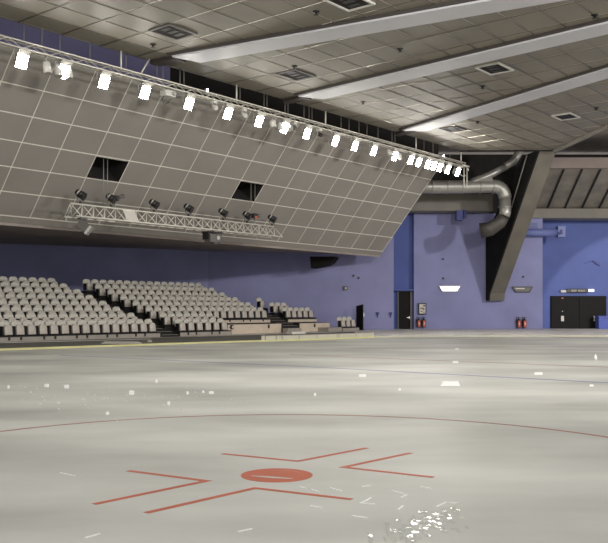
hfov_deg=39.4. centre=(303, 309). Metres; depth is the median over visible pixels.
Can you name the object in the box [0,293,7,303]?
seat
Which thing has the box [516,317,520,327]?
fire extinguisher
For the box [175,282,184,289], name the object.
seat
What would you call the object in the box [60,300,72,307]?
seat
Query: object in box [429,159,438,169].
lamp
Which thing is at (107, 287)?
seat
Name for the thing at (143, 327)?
seat
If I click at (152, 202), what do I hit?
lamp
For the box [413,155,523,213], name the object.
wall
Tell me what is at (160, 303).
seat
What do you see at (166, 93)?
projector
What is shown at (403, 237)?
wall
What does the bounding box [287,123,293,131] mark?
lamp
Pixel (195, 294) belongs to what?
seat
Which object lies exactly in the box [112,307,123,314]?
seat
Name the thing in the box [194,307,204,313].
seat
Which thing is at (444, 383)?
frost patch
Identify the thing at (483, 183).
air duct
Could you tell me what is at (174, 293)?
seat
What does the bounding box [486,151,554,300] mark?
support column
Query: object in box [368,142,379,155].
lamp
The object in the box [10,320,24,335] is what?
seat
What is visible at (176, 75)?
wall
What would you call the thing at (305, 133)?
lamp
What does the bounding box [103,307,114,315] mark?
seat
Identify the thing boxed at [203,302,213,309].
seat
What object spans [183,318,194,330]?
seat
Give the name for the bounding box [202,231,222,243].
projector
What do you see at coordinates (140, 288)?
seat
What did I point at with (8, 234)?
ceiling
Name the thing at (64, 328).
seat
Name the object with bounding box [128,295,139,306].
seat
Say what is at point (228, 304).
seat
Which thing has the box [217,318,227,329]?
seat
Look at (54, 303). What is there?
seat
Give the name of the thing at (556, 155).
wall
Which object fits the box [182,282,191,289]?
seat
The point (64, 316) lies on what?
seat
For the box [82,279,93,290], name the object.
seat
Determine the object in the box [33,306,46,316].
seat
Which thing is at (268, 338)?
kerb
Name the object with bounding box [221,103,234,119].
lamp
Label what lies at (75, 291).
seat
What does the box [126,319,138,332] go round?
seat
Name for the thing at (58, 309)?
seat
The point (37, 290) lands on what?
seat
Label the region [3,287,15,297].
seat
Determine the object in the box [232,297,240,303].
seat
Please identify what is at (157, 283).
seat
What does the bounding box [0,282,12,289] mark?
seat
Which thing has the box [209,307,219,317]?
seat
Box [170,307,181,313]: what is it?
seat
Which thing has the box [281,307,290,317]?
seat
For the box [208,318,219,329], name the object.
seat
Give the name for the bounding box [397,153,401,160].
can
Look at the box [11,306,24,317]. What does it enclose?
seat
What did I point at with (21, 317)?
seat
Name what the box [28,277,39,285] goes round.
seat
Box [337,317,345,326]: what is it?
seat
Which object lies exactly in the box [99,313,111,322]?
seat
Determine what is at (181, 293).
seat
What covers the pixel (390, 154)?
can
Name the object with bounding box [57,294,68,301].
seat
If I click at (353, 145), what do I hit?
lamp
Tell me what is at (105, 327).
seat
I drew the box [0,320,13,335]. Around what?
seat
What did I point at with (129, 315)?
seat
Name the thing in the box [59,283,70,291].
seat
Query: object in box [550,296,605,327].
door
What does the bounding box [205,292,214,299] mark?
seat
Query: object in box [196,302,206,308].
seat
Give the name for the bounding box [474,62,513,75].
ceiling vent
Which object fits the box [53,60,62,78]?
lamp
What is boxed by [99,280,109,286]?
seat
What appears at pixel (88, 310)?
seat
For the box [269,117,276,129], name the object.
lamp
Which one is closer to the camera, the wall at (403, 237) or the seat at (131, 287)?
the seat at (131, 287)
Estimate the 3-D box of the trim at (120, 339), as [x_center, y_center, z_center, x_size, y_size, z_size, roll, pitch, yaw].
[-9.665,1.250,34.069,8.073,0.012,0.181,0,0,-41]
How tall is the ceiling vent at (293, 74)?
0.060 m
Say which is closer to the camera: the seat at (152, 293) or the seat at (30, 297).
the seat at (30, 297)
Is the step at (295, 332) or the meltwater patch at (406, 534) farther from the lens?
the step at (295, 332)
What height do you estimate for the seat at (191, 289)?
0.610 m
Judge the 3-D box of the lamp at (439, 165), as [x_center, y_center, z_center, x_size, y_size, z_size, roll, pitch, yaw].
[7.447,-7.959,46.863,0.494,0.642,0.481,0,0,39]
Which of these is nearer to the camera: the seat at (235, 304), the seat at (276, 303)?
the seat at (235, 304)
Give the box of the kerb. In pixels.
[0,332,607,350]
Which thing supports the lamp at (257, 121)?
attached to the lighting truss at (4, 37)
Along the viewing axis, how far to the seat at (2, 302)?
36.16 m
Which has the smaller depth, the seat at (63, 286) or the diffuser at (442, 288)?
the seat at (63, 286)
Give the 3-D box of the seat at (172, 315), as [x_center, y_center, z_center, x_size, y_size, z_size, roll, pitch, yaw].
[-6.367,0.431,41.356,0.447,0.610,0.480,0,0,39]
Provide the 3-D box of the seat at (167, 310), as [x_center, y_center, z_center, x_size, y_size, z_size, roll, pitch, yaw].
[-6.755,0.147,42.145,0.447,0.610,0.480,0,0,39]
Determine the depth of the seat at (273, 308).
49.35 m
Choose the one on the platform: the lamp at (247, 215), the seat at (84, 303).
the seat at (84, 303)
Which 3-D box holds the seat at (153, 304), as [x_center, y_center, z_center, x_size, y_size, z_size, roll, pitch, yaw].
[-7.467,-0.137,42.538,0.447,0.610,0.480,0,0,39]
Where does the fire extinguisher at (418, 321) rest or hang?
attached to the wall at (436, 237)
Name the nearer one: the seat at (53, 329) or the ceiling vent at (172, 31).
the ceiling vent at (172, 31)
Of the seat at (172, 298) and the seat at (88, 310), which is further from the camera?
the seat at (172, 298)
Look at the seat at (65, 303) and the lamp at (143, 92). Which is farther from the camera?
the seat at (65, 303)
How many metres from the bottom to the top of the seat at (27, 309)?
0.610 m
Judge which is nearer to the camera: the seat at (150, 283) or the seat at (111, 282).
the seat at (111, 282)
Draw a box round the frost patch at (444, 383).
[440,381,459,385]
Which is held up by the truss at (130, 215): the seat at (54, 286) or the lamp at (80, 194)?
the lamp at (80, 194)
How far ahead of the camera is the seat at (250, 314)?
46.56 m
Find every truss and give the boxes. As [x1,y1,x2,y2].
[0,34,469,186]
[64,158,282,237]
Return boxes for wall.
[0,18,437,174]
[0,236,393,329]
[394,213,412,328]
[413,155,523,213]
[413,214,542,328]
[438,154,607,156]
[543,221,607,327]
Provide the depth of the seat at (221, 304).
46.25 m
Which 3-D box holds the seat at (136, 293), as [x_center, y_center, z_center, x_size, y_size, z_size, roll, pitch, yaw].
[-8.563,-0.705,43.725,0.447,0.610,0.480,0,0,39]
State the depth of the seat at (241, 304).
47.49 m
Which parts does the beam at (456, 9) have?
rail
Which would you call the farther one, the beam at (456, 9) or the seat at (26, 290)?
the seat at (26, 290)
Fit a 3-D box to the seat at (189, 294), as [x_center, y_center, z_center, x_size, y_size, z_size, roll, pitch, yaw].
[-6.251,-0.705,46.549,0.447,0.610,0.480,0,0,39]
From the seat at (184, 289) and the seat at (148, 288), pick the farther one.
the seat at (184, 289)
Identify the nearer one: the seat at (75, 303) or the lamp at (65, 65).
the lamp at (65, 65)
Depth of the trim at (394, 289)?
55.80 m
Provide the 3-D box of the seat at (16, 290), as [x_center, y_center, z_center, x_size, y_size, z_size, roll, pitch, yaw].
[-12.852,-0.705,38.486,0.447,0.610,0.480,0,0,39]
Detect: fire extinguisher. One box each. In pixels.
[416,317,420,326]
[421,317,425,326]
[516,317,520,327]
[522,317,526,327]
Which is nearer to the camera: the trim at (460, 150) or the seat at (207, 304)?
the seat at (207, 304)
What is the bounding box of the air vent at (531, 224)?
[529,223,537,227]
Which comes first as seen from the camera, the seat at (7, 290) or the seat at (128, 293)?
the seat at (7, 290)
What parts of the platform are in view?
panel, panel, panel, panel, panel, panel, panel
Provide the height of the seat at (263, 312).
0.610 m
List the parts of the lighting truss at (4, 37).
hanger rod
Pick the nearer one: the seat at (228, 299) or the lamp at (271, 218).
the lamp at (271, 218)
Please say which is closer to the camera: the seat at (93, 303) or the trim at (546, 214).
the seat at (93, 303)
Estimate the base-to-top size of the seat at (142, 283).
0.610 m
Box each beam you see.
[150,0,564,66]
[283,17,607,103]
[393,64,607,135]
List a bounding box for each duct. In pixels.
[422,152,523,237]
[526,226,565,237]
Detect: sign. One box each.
[418,303,425,313]
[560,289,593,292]
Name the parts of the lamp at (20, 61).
barn door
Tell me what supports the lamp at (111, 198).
on the truss at (130, 215)
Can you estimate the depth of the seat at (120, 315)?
39.00 m
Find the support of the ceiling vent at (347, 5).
in the ceiling at (116, 25)
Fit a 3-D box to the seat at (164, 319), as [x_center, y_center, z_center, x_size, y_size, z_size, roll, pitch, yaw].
[-6.693,0.431,40.958,0.447,0.610,0.480,0,0,39]
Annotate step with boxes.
[283,328,301,332]
[286,331,305,333]
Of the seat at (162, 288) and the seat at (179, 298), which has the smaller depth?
the seat at (179, 298)
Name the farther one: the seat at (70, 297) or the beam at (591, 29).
the seat at (70, 297)
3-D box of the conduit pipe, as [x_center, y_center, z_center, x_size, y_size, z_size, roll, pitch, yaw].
[12.803,-7.400,50.928,0.069,3.347,2.465,0,0,-12]
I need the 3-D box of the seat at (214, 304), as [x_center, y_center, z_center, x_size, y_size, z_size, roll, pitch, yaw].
[-4.761,-0.137,45.843,0.447,0.610,0.480,0,0,39]
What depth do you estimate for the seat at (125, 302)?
41.99 m
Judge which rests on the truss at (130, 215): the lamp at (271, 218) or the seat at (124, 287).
the lamp at (271, 218)
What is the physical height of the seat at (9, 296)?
0.610 m
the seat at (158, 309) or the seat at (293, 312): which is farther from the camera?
the seat at (293, 312)
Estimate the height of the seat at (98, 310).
0.610 m
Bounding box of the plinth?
[318,327,341,331]
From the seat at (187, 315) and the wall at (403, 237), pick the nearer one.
the seat at (187, 315)
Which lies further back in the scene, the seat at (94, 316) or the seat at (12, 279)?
the seat at (12, 279)
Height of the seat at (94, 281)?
0.610 m
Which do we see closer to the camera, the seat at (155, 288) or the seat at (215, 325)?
the seat at (215, 325)
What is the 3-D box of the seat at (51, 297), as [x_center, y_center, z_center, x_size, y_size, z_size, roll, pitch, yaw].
[-11.483,-0.421,38.896,0.447,0.610,0.480,0,0,39]
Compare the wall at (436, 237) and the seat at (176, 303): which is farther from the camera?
the wall at (436, 237)
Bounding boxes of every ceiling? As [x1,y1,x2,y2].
[0,0,607,150]
[0,225,336,253]
[438,129,607,153]
[536,169,607,208]
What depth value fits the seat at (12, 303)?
36.51 m
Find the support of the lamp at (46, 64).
attached to the lighting truss at (4, 37)
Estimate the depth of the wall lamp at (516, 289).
55.81 m
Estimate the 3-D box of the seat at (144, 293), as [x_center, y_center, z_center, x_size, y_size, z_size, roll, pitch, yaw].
[-8.232,-0.705,44.129,0.447,0.610,0.480,0,0,39]
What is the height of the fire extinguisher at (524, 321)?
0.726 m
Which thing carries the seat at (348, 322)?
on the platform
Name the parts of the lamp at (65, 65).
barn door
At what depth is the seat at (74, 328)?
35.86 m
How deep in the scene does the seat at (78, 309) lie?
38.12 m
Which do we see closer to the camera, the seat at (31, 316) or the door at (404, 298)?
the seat at (31, 316)
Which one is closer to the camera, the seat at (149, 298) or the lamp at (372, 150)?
the lamp at (372, 150)
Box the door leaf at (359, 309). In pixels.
[356,304,363,329]
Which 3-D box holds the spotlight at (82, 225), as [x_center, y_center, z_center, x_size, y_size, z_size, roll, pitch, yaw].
[-8.465,-3.249,32.816,0.632,0.710,0.424,0,0,0]
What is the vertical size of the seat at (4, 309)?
0.610 m
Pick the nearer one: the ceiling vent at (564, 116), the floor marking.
the floor marking
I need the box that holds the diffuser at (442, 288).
[440,287,458,290]
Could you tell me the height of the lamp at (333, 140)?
0.642 m
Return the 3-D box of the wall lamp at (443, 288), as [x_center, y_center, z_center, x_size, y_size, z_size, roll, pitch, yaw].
[9.594,-1.403,55.898,1.429,0.382,0.185,0,0,0]
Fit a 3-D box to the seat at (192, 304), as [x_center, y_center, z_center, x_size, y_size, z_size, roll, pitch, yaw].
[-5.776,-0.137,44.603,0.447,0.610,0.480,0,0,39]
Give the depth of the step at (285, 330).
46.95 m
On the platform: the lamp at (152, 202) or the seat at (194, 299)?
the seat at (194, 299)
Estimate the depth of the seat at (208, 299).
46.61 m
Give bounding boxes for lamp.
[13,48,31,69]
[42,57,51,75]
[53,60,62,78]
[56,59,72,78]
[65,68,73,80]
[75,189,86,203]
[96,70,112,89]
[106,193,117,206]
[114,194,124,207]
[137,81,152,99]
[149,199,159,211]
[181,93,196,109]
[184,203,193,215]
[210,100,217,109]
[218,208,228,219]
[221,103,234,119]
[240,108,247,117]
[242,211,251,222]
[251,213,259,223]
[252,111,265,127]
[268,214,276,225]
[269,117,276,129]
[277,119,283,131]
[279,118,290,133]
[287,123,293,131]
[291,122,297,130]
[300,124,312,138]
[329,132,341,145]
[348,137,360,150]
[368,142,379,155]
[390,148,399,160]
[405,152,415,164]
[413,154,423,166]
[422,157,432,168]
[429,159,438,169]
[435,161,443,171]
[439,286,460,291]
[442,162,451,173]
[452,165,462,175]
[512,287,532,291]
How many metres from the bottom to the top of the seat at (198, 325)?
0.610 m
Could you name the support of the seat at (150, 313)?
on the platform
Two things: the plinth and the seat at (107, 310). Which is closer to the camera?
the seat at (107, 310)
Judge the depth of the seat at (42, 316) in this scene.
35.73 m
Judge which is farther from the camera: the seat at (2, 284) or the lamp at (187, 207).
the seat at (2, 284)
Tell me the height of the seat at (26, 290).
0.610 m
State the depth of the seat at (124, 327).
37.87 m
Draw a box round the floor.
[0,328,607,542]
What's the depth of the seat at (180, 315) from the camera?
41.70 m
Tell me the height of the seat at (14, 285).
0.610 m
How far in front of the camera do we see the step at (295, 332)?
44.30 m
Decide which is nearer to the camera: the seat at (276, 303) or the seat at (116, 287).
the seat at (116, 287)
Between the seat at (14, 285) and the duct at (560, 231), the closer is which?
the seat at (14, 285)
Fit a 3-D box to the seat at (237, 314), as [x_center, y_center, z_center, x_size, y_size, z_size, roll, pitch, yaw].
[-3.702,0.147,45.873,0.447,0.610,0.480,0,0,39]
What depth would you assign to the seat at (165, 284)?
47.33 m
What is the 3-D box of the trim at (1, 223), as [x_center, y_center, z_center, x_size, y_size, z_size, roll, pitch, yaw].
[-6.749,-3.335,38.535,0.069,0.148,36.116,0,0,39]
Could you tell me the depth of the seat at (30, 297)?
38.10 m
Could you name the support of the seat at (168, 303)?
on the platform
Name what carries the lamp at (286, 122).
attached to the lighting truss at (4, 37)
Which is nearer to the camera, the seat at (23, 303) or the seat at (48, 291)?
the seat at (23, 303)
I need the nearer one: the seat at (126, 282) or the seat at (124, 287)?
the seat at (124, 287)
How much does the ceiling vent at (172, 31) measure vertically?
0.060 m
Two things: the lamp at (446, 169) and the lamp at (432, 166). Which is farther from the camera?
the lamp at (446, 169)
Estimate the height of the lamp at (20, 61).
0.642 m
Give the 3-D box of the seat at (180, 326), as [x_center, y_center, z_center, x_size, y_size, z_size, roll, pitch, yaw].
[-5.922,0.715,40.637,0.447,0.610,0.480,0,0,39]
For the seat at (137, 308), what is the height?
0.610 m
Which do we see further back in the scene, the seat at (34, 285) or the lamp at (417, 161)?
the lamp at (417, 161)
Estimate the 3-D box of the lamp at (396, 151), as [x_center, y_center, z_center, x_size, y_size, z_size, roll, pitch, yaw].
[4.600,-7.959,43.385,0.494,0.642,0.481,0,0,39]
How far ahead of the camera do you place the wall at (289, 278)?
53.46 m
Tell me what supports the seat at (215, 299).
on the platform
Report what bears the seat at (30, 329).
on the platform
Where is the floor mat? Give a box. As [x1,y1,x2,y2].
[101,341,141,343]
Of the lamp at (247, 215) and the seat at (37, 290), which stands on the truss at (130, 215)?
the lamp at (247, 215)
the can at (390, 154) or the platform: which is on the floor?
the platform
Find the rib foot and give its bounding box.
[310,257,338,268]
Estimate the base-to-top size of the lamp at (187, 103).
0.642 m
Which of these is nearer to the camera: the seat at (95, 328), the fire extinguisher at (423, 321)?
the seat at (95, 328)
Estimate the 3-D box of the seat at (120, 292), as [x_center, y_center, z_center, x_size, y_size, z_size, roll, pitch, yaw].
[-9.223,-0.705,42.919,0.447,0.610,0.480,0,0,39]
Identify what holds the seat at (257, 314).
on the platform
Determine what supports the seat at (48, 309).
on the platform
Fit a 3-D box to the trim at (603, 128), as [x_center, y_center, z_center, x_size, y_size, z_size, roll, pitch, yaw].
[16.458,-9.175,28.303,0.134,0.450,40.833,0,0,-6]
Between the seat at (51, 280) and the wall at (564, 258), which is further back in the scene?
the wall at (564, 258)
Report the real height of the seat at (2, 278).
0.610 m
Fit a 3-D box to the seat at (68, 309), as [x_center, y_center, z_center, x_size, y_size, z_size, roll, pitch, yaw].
[-10.362,0.147,37.739,0.447,0.610,0.480,0,0,39]
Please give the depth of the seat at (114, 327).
37.49 m
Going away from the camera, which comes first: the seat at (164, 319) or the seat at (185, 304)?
the seat at (164, 319)
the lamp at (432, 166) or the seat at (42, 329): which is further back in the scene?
the lamp at (432, 166)
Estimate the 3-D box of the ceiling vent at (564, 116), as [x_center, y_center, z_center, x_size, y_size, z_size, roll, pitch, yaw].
[12.357,-9.120,40.090,0.950,0.060,1.200,0,0,39]
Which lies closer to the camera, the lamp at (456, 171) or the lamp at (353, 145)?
the lamp at (353, 145)
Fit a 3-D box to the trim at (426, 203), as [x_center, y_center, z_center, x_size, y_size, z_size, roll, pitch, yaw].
[7.650,-6.900,55.200,8.900,1.080,1.500,0,0,0]
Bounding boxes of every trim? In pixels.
[0,222,379,256]
[4,339,133,342]
[394,289,413,290]
[409,194,492,212]
[460,150,552,151]
[532,209,607,220]
[550,157,607,168]
[553,124,607,152]
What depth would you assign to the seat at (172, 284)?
47.74 m
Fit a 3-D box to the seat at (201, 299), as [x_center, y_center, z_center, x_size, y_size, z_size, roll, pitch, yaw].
[-5.501,-0.421,46.201,0.447,0.610,0.480,0,0,39]
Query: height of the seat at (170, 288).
0.610 m
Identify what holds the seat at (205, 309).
on the platform
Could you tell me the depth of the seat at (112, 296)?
42.38 m
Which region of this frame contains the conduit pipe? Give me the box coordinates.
[511,155,526,209]
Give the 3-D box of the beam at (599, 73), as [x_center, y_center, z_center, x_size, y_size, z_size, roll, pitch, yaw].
[10.816,-9.070,33.549,1.135,0.160,24.160,0,0,-30]
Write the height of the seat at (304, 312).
0.610 m
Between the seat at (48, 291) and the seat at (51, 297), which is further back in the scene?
the seat at (48, 291)
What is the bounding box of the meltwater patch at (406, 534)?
[367,507,467,542]
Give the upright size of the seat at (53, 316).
0.610 m
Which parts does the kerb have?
board panel, board panel, board panel, board panel, board panel, board panel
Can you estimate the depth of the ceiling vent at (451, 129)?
42.83 m
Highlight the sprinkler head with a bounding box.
[312,10,319,15]
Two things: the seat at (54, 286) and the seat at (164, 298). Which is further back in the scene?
the seat at (164, 298)
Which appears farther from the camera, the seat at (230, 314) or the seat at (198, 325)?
the seat at (230, 314)
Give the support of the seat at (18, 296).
on the platform
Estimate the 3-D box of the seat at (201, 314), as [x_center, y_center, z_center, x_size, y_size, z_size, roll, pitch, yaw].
[-5.063,0.431,42.948,0.447,0.610,0.480,0,0,39]
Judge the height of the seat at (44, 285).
0.610 m
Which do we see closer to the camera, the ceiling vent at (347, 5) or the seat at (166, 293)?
the ceiling vent at (347, 5)
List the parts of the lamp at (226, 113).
barn door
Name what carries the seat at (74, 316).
on the platform
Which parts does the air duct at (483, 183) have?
drop leg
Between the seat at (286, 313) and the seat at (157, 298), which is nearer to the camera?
the seat at (157, 298)
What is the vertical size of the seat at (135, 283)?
0.610 m
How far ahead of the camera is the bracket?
54.36 m
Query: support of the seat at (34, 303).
on the platform
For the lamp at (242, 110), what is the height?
0.380 m
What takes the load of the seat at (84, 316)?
on the platform
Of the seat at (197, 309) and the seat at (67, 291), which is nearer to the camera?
the seat at (67, 291)
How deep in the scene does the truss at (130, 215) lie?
35.99 m
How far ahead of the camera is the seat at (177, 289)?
47.01 m
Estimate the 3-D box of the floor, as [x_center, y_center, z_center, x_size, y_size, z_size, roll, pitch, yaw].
[0.000,1.398,28.000,90.000,0.303,68.000,0,0,0]
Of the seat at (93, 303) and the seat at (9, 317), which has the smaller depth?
the seat at (9, 317)
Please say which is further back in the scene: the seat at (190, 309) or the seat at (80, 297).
the seat at (190, 309)
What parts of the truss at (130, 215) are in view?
gusset panel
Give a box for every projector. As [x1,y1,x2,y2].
[160,88,175,103]
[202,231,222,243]
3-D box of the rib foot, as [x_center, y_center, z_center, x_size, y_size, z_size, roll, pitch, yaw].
[1.266,-2.882,51.900,1.809,0.694,1.200,0,0,0]
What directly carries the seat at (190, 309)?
on the platform
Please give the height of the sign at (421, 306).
0.740 m
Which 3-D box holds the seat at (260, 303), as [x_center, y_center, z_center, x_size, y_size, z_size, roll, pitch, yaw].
[-2.549,-0.421,49.808,0.447,0.610,0.480,0,0,39]
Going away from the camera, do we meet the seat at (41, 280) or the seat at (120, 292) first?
the seat at (41, 280)
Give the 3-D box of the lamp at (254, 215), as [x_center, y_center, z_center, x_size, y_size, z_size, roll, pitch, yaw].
[-2.304,-4.364,40.796,0.237,0.520,0.472,0,0,39]
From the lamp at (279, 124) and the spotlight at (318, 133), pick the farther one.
the spotlight at (318, 133)
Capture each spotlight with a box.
[76,217,93,234]
[316,129,322,136]
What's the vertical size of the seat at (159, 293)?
0.610 m
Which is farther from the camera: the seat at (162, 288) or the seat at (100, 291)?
the seat at (162, 288)
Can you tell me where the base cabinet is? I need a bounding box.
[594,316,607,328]
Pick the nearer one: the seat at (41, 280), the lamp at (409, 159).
the seat at (41, 280)
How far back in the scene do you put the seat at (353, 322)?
51.28 m
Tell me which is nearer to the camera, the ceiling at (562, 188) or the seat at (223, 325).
the seat at (223, 325)
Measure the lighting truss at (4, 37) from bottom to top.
2.056 m
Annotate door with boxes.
[397,291,412,328]
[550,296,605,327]
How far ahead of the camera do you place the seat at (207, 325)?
41.85 m
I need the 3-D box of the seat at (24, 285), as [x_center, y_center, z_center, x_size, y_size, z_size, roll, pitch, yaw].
[-12.936,-0.989,39.647,0.447,0.610,0.480,0,0,39]
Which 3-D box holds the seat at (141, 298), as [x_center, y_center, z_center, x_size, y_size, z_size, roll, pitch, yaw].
[-8.175,-0.421,42.936,0.447,0.610,0.480,0,0,39]
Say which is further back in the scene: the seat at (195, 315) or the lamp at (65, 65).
the seat at (195, 315)
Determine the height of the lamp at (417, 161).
0.642 m
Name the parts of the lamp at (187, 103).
barn door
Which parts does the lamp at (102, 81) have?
barn door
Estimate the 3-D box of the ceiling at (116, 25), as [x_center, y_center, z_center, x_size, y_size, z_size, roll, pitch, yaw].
[-3.200,-9.198,28.371,43.600,0.143,40.781,0,0,0]
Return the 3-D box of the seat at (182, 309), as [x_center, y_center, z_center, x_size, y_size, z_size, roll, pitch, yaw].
[-6.076,0.147,42.974,0.447,0.610,0.480,0,0,39]
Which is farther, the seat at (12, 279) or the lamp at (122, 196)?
the seat at (12, 279)
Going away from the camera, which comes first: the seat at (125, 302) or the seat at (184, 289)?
the seat at (125, 302)
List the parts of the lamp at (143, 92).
barn door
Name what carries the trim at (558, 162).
attached to the ceiling at (562, 188)
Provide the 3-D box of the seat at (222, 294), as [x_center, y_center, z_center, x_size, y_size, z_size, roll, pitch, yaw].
[-4.600,-0.705,48.565,0.447,0.610,0.480,0,0,39]
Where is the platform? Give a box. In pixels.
[0,290,358,341]
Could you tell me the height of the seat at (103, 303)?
0.610 m
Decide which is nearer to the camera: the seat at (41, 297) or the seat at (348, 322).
the seat at (41, 297)
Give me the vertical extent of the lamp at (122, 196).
0.617 m
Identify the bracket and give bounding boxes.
[455,210,465,220]
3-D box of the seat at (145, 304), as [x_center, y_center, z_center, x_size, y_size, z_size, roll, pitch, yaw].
[-7.805,-0.137,42.125,0.447,0.610,0.480,0,0,39]
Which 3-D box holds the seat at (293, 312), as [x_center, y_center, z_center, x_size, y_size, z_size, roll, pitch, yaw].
[-0.705,0.147,49.534,0.447,0.610,0.480,0,0,39]
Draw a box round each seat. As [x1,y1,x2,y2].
[0,276,10,284]
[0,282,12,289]
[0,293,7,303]
[0,300,10,310]
[0,306,13,317]
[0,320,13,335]
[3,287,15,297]
[3,313,17,324]
[5,293,18,303]
[8,277,20,284]
[8,300,21,309]
[10,282,22,291]
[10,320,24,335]
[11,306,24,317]
[14,288,26,296]
[15,313,28,324]
[16,294,28,301]
[18,277,30,284]
[19,300,32,309]
[20,282,32,291]
[22,306,35,316]
[22,320,36,334]
[24,288,36,297]
[26,294,39,303]
[26,313,39,324]
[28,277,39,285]
[30,283,42,291]
[30,300,42,308]
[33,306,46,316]
[34,288,46,297]
[34,320,47,334]
[37,294,49,302]
[37,313,50,323]
[38,277,49,285]
[40,283,52,291]
[40,300,52,310]
[43,306,56,316]
[44,288,56,297]
[45,320,58,334]
[47,278,58,286]
[47,294,59,302]
[48,313,61,323]
[50,283,61,291]
[50,300,63,309]
[54,289,65,296]
[54,306,66,315]
[56,320,69,333]
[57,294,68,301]
[58,313,71,323]
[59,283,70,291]
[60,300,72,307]
[63,289,75,297]
[64,306,76,316]
[66,294,78,302]
[66,320,79,333]
[69,313,81,323]
[70,300,82,309]
[72,289,84,297]
[74,306,86,316]
[76,295,87,303]
[77,320,90,333]
[79,313,91,322]
[80,300,91,309]
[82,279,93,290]
[84,307,96,316]
[85,295,96,302]
[87,319,100,333]
[89,301,101,308]
[89,313,101,322]
[91,279,101,290]
[93,307,105,316]
[95,284,105,295]
[97,319,109,332]
[98,301,110,309]
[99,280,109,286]
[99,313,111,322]
[103,285,114,295]
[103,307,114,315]
[107,280,117,287]
[107,290,118,301]
[107,319,119,332]
[108,313,120,322]
[112,285,122,292]
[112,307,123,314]
[115,280,124,287]
[116,290,126,301]
[117,313,129,322]
[117,319,128,332]
[120,285,130,292]
[120,295,130,307]
[123,280,132,287]
[124,290,134,297]
[126,313,138,321]
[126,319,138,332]
[128,285,138,292]
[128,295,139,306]
[131,281,141,287]
[132,290,142,298]
[132,301,143,312]
[135,319,147,331]
[136,286,146,292]
[137,296,147,304]
[139,281,148,288]
[140,291,150,298]
[141,301,151,312]
[144,286,154,293]
[144,319,155,331]
[145,296,155,303]
[145,307,156,318]
[146,281,156,287]
[148,291,158,298]
[149,301,160,309]
[151,286,161,292]
[153,281,162,287]
[153,296,163,302]
[154,307,164,318]
[155,291,165,298]
[157,301,168,309]
[159,286,169,292]
[159,313,170,324]
[161,282,169,287]
[161,296,171,302]
[162,307,173,313]
[163,291,173,297]
[165,301,176,308]
[166,286,176,292]
[167,313,178,324]
[168,282,177,289]
[168,296,177,302]
[170,291,179,298]
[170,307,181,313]
[173,301,183,308]
[174,287,183,293]
[174,319,185,330]
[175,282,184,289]
[175,313,186,321]
[176,296,186,303]
[178,291,186,297]
[178,307,188,313]
[181,287,190,293]
[181,301,191,308]
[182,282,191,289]
[183,296,193,304]
[183,313,194,321]
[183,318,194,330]
[185,292,194,299]
[186,307,196,314]
[188,287,197,293]
[189,302,198,309]
[190,297,200,303]
[191,313,201,321]
[192,292,201,299]
[192,318,202,330]
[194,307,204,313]
[195,287,204,294]
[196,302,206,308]
[198,297,207,302]
[198,312,208,321]
[199,292,208,299]
[200,318,211,330]
[201,307,211,314]
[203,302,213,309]
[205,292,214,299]
[205,297,214,304]
[206,312,216,321]
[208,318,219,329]
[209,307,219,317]
[211,302,220,308]
[212,292,221,297]
[212,297,221,304]
[216,307,226,317]
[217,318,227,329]
[218,297,227,304]
[218,302,227,308]
[219,292,227,298]
[223,307,233,317]
[225,297,234,302]
[225,302,234,308]
[230,307,240,317]
[231,302,240,308]
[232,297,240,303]
[237,307,246,317]
[238,302,247,308]
[244,307,253,317]
[245,302,254,309]
[251,307,260,317]
[256,298,264,307]
[257,307,266,317]
[269,302,277,312]
[275,302,283,312]
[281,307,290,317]
[287,307,296,317]
[293,307,301,317]
[299,307,307,317]
[304,307,313,317]
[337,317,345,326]
[342,317,350,326]
[347,317,355,326]
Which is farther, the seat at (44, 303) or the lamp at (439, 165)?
the lamp at (439, 165)
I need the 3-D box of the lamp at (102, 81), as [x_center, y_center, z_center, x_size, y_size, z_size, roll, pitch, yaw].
[-6.923,-7.959,29.312,0.494,0.642,0.481,0,0,39]
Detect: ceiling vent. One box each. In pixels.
[148,23,197,39]
[276,69,315,80]
[323,0,374,11]
[439,125,466,132]
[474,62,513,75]
[551,112,580,120]
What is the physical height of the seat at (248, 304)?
0.610 m
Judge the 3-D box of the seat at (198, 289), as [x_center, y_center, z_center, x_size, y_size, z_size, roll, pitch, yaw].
[-5.920,-0.989,48.215,0.447,0.610,0.480,0,0,39]
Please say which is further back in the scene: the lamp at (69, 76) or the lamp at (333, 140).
the lamp at (333, 140)
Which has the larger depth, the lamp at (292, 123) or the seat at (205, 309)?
the seat at (205, 309)
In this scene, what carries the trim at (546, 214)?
attached to the wall at (436, 237)
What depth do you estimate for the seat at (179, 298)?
44.99 m
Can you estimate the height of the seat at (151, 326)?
0.610 m
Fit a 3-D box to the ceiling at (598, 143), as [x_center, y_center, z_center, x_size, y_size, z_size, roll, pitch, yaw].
[0.000,-10.950,32.000,80.000,0.200,56.000,0,0,0]
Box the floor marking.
[241,468,312,481]
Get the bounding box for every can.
[386,150,393,157]
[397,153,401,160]
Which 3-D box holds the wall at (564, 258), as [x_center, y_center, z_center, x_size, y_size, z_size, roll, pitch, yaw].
[25.000,-3.100,57.900,19.500,8.700,0.500,0,0,0]
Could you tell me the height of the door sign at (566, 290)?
0.260 m

